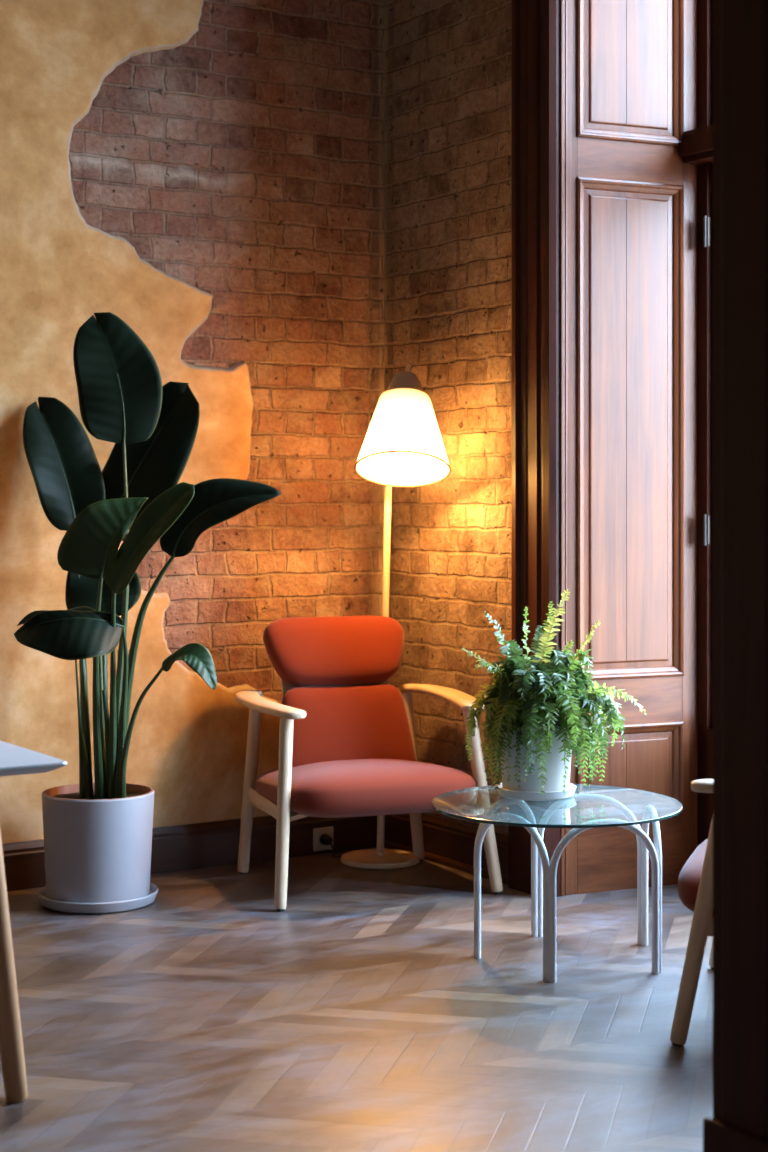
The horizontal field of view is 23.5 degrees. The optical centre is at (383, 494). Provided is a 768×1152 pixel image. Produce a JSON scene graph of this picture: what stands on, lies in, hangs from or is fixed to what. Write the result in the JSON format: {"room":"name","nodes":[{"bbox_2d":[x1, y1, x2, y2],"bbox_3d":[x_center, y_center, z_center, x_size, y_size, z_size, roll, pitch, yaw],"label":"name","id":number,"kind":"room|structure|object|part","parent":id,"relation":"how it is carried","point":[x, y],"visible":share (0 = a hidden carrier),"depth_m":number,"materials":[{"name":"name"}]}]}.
{"room":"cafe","nodes":[
{"label":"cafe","id":0,"kind":"room"},
{"bbox_2d":[0,0,383,843],"bbox_3d":[-2.695,-0.703,5.081,6.800,3.900,0.324,0,0,-32],"label":"wall","id":1,"kind":"structure","parent":0,"point":[242,160],"depth_m":6.23,"materials":[{"name":"brick"}]},
{"bbox_2d":[2,815,384,891],"bbox_3d":[-2.603,1.173,4.936,6.200,0.147,0.026,0,0,-32],"label":"baseboard","id":2,"kind":"structure","parent":1,"relation":"attached to","point":[215,843],"depth_m":6.21,"materials":[{"name":"brown wood"}]},
{"bbox_2d":[313,827,332,851],"bbox_3d":[-0.210,1.195,6.426,0.080,0.080,0.011,0,0,-32],"label":"wall socket","id":3,"kind":"object","parent":2,"relation":"attached to","point":[317,832],"visible":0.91,"depth_m":6.42,"materials":[{"name":"beige plastic"}]},
{"bbox_2d":[0,847,712,1151],"bbox_3d":[-0.203,1.307,1.700,7.400,0.120,8.900,0,0,-32],"label":"floor","id":4,"kind":"structure","parent":0,"point":[361,1014],"depth_m":4.37,"materials":[{"name":"brown wood"}]},
{"bbox_2d":[0,741,67,1102],"bbox_3d":[-1.419,0.898,3.801,1.300,0.702,0.850,0,0,-32],"label":"table","id":5,"kind":"object","parent":4,"relation":"on","point":[14,760],"visible":1,"depth_m":3.79,"materials":[{"name":"laminate"}]},
{"bbox_3d":[-0.795,0.911,3.799,0.126,0.675,0.057,0,0,-23],"label":"leg","id":6,"kind":"part","parent":5,"relation":"part of","materials":[{"name":"brown wood"}]},
{"bbox_2d":[14,312,280,913],"bbox_3d":[-0.716,0.348,5.592,0.828,1.797,0.558,0,0,0],"label":"potted plant","id":7,"kind":"object","parent":4,"relation":"on","point":[98,835],"visible":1,"depth_m":5.57,"materials":[{"name":"green plant"}]},
{"bbox_3d":[-0.875,1.065,5.665,0.342,0.319,0.342,0,0,0],"label":"pot","id":8,"kind":"part","parent":7,"relation":"part of","materials":[{"name":"grey ceramic"}]},
{"bbox_2d":[234,616,502,910],"bbox_3d":[-0.082,0.828,5.949,0.752,0.843,0.665,0,0,-20],"label":"lounge chair","id":9,"kind":"object","parent":4,"relation":"on","point":[347,741],"visible":0.97,"depth_m":6.01,"materials":[{"name":"fabric"}]},
{"bbox_3d":[-0.441,0.954,6.103,0.089,0.574,0.043,0,0,-20],"label":"leg","id":10,"kind":"part","parent":9,"relation":"part of","materials":[{"name":"brown wood"}]},
{"bbox_3d":[-0.369,0.981,5.844,0.043,0.044,0.482,0,0,-20],"label":"rail","id":11,"kind":"part","parent":9,"relation":"part of","materials":[{"name":"brown wood"}]},
{"bbox_3d":[-0.376,0.660,5.850,0.132,0.038,0.581,0,0,-20],"label":"armrest","id":12,"kind":"part","parent":9,"relation":"part of","materials":[{"name":"brown wood"}]},
{"bbox_3d":[-0.304,0.960,5.602,0.043,0.567,0.154,0,0,7],"label":"leg","id":13,"kind":"part","parent":9,"relation":"part of","materials":[{"name":"brown wood"}]},
{"bbox_2d":[263,616,403,686],"bbox_3d":[-0.165,0.525,6.177,0.490,0.236,0.181,0,0,-20],"label":"cushion","id":14,"kind":"object","parent":9,"relation":"on","point":[336,651],"depth_m":6.12,"materials":[{"name":"fabric"}]},
{"bbox_2d":[282,684,415,766],"bbox_3d":[-0.127,0.780,6.073,0.445,0.303,0.184,0,0,-20],"label":"cushion","id":15,"kind":"object","parent":9,"relation":"on","point":[342,722],"depth_m":6.04,"materials":[{"name":"fabric"}]},
{"bbox_2d":[255,759,475,817],"bbox_3d":[-0.075,0.930,5.930,0.635,0.169,0.624,0,0,-20],"label":"seat cushion","id":16,"kind":"object","parent":9,"relation":"on","point":[325,788],"depth_m":5.67,"materials":[{"name":"fabric"}]},
{"bbox_3d":[0.094,0.954,6.298,0.089,0.574,0.043,0,0,-20],"label":"leg","id":17,"kind":"part","parent":9,"relation":"part of","materials":[{"name":"brown wood"}]},
{"bbox_3d":[0.207,0.660,6.062,0.132,0.038,0.581,0,0,-20],"label":"armrest","id":18,"kind":"part","parent":9,"relation":"part of","materials":[{"name":"brown wood"}]},
{"bbox_3d":[0.206,0.981,6.053,0.015,0.044,0.482,0,0,-23],"label":"rail","id":19,"kind":"part","parent":9,"relation":"part of","materials":[{"name":"brown wood"}]},
{"bbox_3d":[0.311,0.960,5.826,0.154,0.567,0.043,0,0,43],"label":"leg","id":20,"kind":"part","parent":9,"relation":"part of","materials":[{"name":"brown wood"}]},
{"bbox_2d":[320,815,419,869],"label":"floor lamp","id":21,"kind":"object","parent":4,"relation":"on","point":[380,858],"depth_m":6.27,"materials":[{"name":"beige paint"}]},
{"bbox_3d":[-0.143,1.220,6.389,0.084,0.055,0.127,0,0,30],"label":"cord","id":22,"kind":"part","parent":21,"relation":"part of","materials":[{"name":"black rubber"}]},
{"bbox_2d":[354,363,450,616],"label":"floor lamp","id":23,"kind":"object","parent":4,"relation":"on","point":[403,446],"depth_m":6.06,"materials":[{"name":"white fabric"}]},
{"bbox_3d":[0.061,-0.190,6.049,0.309,0.323,0.312,0,0,0],"label":"lamp shade","id":24,"kind":"part","parent":23,"relation":"part of","materials":[{"name":"fabric"}]},
{"bbox_3d":[0.064,-0.193,6.073,0.090,0.124,0.091,0,0,0],"label":"bulb","id":25,"kind":"part","parent":23,"relation":"part of","materials":[{"name":"white glass"}]},
{"bbox_2d":[431,784,681,982],"bbox_3d":[0.464,1.038,4.986,0.672,0.418,0.672,0,0,0],"label":"side table","id":26,"kind":"object","parent":4,"relation":"on","point":[543,874],"visible":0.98,"depth_m":4.91,"materials":[{"name":"white metal"}]},
{"bbox_2d":[462,589,646,800],"bbox_3d":[0.437,0.541,5.131,0.448,0.575,0.437,0,0,-19],"label":"potted fern","id":27,"kind":"object","parent":26,"relation":"on","point":[537,705],"visible":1,"depth_m":5.04,"materials":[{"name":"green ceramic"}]},
{"bbox_2d":[500,721,572,791],"bbox_3d":[0.420,0.722,5.115,0.210,0.190,0.210,0,0,0],"label":"pot","id":28,"kind":"object","parent":27,"relation":"attached to","point":[512,756],"depth_m":5.03,"materials":[{"name":"white ceramic"}]},
{"bbox_3d":[0.464,0.834,4.986,0.672,0.009,0.672,0,0,0],"label":"glass","id":29,"kind":"part","parent":26,"relation":"part of","materials":[{"name":"clear glass"}]},
{"bbox_2d":[670,779,712,1046],"bbox_3d":[1.060,0.828,4.441,0.665,0.843,0.752,0,0,17],"label":"lounge chair","id":30,"kind":"object","parent":4,"relation":"on","point":[695,880],"visible":0.3,"depth_m":4.19,"materials":[{"name":"brown wood"}]},
{"bbox_2d":[678,839,712,916],"bbox_3d":[1.040,0.930,4.447,0.624,0.169,0.635,0,0,17],"label":"seat cushion","id":31,"kind":"object","parent":30,"relation":"on","point":[692,875],"depth_m":4.28,"materials":[{"name":"fabric"}]},
{"bbox_3d":[0.976,0.660,4.143,0.581,0.038,0.132,0,0,17],"label":"armrest","id":32,"kind":"part","parent":30,"relation":"part of","materials":[{"name":"brown wood"}]},
{"bbox_3d":[0.970,0.981,4.149,0.482,0.044,0.015,0,0,14],"label":"rail","id":33,"kind":"part","parent":30,"relation":"part of","materials":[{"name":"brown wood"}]},
{"bbox_3d":[0.916,0.960,4.827,0.154,0.567,0.043,0,0,44],"label":"leg","id":34,"kind":"part","parent":30,"relation":"part of","materials":[{"name":"brown wood"}]},
{"bbox_2d":[384,0,510,834],"bbox_3d":[2.444,-0.703,3.314,0.600,3.900,8.200,0,0,-32],"label":"wall","id":35,"kind":"structure","parent":0,"point":[447,63],"depth_m":6.24,"materials":[{"name":"brick"}]},
{"bbox_2d":[384,813,507,884],"bbox_3d":[0.220,1.173,6.235,0.040,0.147,0.794,0,0,-32],"label":"baseboard","id":36,"kind":"structure","parent":35,"relation":"attached to","point":[449,843],"depth_m":6.24,"materials":[{"name":"brown wood"}]},
{"bbox_2d":[508,0,712,896],"bbox_3d":[1.145,-0.583,5.300,0.654,3.660,1.775,0,0,-32],"label":"door","id":37,"kind":"structure","parent":35,"relation":"in","point":[612,100],"depth_m":5.85,"materials":[{"name":"brown wood"}]},
{"bbox_3d":[0.472,-0.583,5.812,0.064,3.660,0.190,0,0,-32],"label":"architrave","id":38,"kind":"part","parent":37,"relation":"part of","materials":[{"name":"brown wood"}]},
{"bbox_3d":[0.777,-1.617,5.863,0.324,0.931,0.007,0,0,-24],"label":"raised panel","id":39,"kind":"part","parent":37,"relation":"part of","materials":[{"name":"brown wood"}]},
{"bbox_3d":[0.777,-0.206,5.863,0.324,1.506,0.007,0,0,-24],"label":"raised panel","id":40,"kind":"part","parent":37,"relation":"part of","materials":[{"name":"brown wood"}]},
{"bbox_3d":[0.777,0.870,5.863,0.324,0.224,0.007,0,0,-24],"label":"raised panel","id":41,"kind":"part","parent":37,"relation":"part of","materials":[{"name":"brown wood"}]},
{"bbox_3d":[0.776,-1.056,5.865,0.384,0.132,0.020,0,0,-24],"label":"rail","id":42,"kind":"part","parent":37,"relation":"part of","materials":[{"name":"brown wood"}]},
{"bbox_3d":[0.776,1.129,5.865,0.384,0.235,0.020,0,0,-24],"label":"rail","id":43,"kind":"part","parent":37,"relation":"part of","materials":[{"name":"brown wood"}]},
{"bbox_3d":[0.780,-1.617,5.856,0.392,0.999,0.022,0,0,-24],"label":"panel moulding","id":44,"kind":"part","parent":37,"relation":"part of","materials":[{"name":"brown wood"}]},
{"bbox_3d":[0.780,-0.206,5.856,0.392,1.574,0.022,0,0,-24],"label":"panel moulding","id":45,"kind":"part","parent":37,"relation":"part of","materials":[{"name":"brown wood"}]},
{"bbox_3d":[0.780,0.870,5.856,0.392,0.292,0.022,0,0,-24],"label":"panel moulding","id":46,"kind":"part","parent":37,"relation":"part of","materials":[{"name":"brown wood"}]},
{"bbox_3d":[0.776,0.652,5.865,0.384,0.151,0.020,0,0,-24],"label":"rail","id":47,"kind":"part","parent":37,"relation":"part of","materials":[{"name":"brown wood"}]},
{"bbox_3d":[1.350,-0.503,5.429,0.170,3.500,1.403,0,0,-32],"label":"frame","id":48,"kind":"part","parent":37,"relation":"part of","materials":[{"name":"brown wood"}]},
{"bbox_3d":[1.226,-1.668,5.696,0.045,1.010,0.582,0,0,-32],"label":"sash","id":49,"kind":"part","parent":37,"relation":"part of","materials":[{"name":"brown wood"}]},
{"bbox_3d":[1.226,-0.158,5.696,0.045,1.810,0.582,0,0,-32],"label":"sash","id":50,"kind":"part","parent":37,"relation":"part of","materials":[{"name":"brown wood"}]},
{"bbox_3d":[-0.762,-0.703,2.022,6.200,3.900,0.380,0,0,-32],"label":"wall","id":51,"kind":"structure","parent":0,"visible":0},
{"bbox_2d":[703,0,767,1151],"bbox_3d":[-0.147,-0.186,2.410,2.284,2.873,0.484,0,0,-32],"label":"door frame","id":52,"kind":"structure","parent":51,"relation":"in","point":[738,1122],"depth_m":3.07,"materials":[{"name":"brown wood"}]},
{"bbox_3d":[0.752,-0.178,2.978,0.158,2.850,0.476,0,0,-32],"label":"casing","id":53,"kind":"part","parent":52,"relation":"part of","materials":[{"name":"brown wood"}]},
{"bbox_3d":[0.687,-0.453,2.938,0.025,1.800,0.210,0,0,-32],"label":"jamb panel","id":54,"kind":"part","parent":52,"relation":"part of","materials":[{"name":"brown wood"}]},
{"bbox_3d":[0.687,0.804,2.938,0.025,0.435,0.210,0,0,-32],"label":"jamb panel","id":55,"kind":"part","parent":52,"relation":"part of","materials":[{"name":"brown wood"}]}
]}

